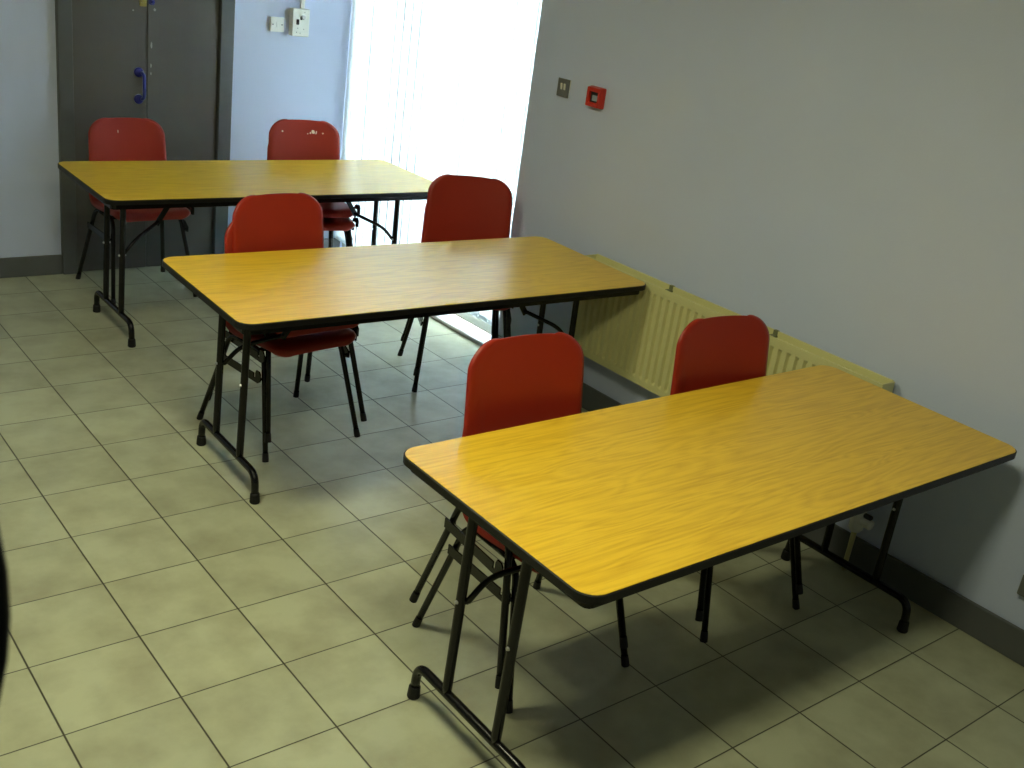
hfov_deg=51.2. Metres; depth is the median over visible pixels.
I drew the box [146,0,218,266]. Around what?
door
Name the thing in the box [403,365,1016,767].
folding table
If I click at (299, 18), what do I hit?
electrical switch box
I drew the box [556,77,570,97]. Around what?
light switch
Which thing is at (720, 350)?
chair
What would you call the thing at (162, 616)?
floor
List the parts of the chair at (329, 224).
leg, leg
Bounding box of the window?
[342,0,540,334]
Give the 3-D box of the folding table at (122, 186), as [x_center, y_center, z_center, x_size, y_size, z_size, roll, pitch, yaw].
[-1.276,-0.695,5.465,1.802,0.737,0.745,-9,28,-37]
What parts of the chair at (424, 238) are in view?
leg, linking rail, leg, leg, leg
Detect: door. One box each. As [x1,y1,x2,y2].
[72,0,146,270]
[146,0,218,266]
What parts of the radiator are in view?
panel, panel, panel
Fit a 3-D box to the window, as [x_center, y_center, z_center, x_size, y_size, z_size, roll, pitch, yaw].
[-0.369,-1.627,5.800,0.052,2.398,1.798,-10,28,-38]
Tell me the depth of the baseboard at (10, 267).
5.69 m
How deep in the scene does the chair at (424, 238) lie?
5.02 m
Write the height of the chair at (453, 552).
0.866 m
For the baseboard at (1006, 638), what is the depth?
3.74 m
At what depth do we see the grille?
4.07 m
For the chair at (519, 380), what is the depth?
3.04 m
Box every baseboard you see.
[0,238,339,277]
[498,335,1023,666]
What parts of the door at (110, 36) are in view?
handle, lock plate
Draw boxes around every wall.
[0,0,359,257]
[498,0,1023,629]
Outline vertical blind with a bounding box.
[335,0,541,325]
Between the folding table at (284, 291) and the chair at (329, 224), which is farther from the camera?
the chair at (329, 224)
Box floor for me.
[0,266,1023,767]
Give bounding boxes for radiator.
[574,254,894,570]
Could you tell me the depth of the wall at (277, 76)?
5.74 m
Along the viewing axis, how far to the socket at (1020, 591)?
3.45 m
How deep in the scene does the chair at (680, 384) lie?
3.40 m
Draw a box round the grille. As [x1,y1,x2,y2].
[587,254,893,387]
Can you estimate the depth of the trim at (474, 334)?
5.79 m
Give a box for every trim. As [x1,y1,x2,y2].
[55,0,234,274]
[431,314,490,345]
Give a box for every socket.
[269,17,283,31]
[1017,575,1023,596]
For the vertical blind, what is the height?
2.313 m
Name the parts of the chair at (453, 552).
leg, linking rail, leg, leg, leg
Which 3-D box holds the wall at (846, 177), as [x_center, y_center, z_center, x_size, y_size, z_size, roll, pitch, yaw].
[1.726,-0.422,3.358,0.240,2.600,8.670,-10,28,-38]
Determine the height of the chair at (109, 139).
0.878 m
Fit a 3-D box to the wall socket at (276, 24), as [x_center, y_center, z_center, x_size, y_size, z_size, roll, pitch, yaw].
[-1.326,-2.027,6.019,0.084,0.080,0.025,-10,28,-38]
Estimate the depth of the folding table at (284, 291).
3.99 m
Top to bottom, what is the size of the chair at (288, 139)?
0.866 m
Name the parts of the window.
frame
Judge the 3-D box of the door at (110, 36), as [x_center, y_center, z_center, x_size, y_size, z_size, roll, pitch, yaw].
[-2.096,-1.560,5.584,0.379,2.010,0.100,-10,28,-38]
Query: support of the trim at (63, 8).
attached to the wall at (277, 76)
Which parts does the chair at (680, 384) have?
leg, leg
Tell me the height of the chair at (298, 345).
0.866 m
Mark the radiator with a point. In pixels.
(635, 337)
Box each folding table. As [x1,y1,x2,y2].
[58,160,432,347]
[162,236,645,504]
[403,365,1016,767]
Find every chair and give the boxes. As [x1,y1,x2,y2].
[76,118,196,304]
[197,222,359,461]
[209,192,366,442]
[267,148,358,247]
[268,119,360,247]
[398,205,511,391]
[400,174,512,375]
[409,332,627,688]
[412,396,628,713]
[670,315,802,621]
[673,365,799,642]
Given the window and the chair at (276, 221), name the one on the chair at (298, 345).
the chair at (276, 221)

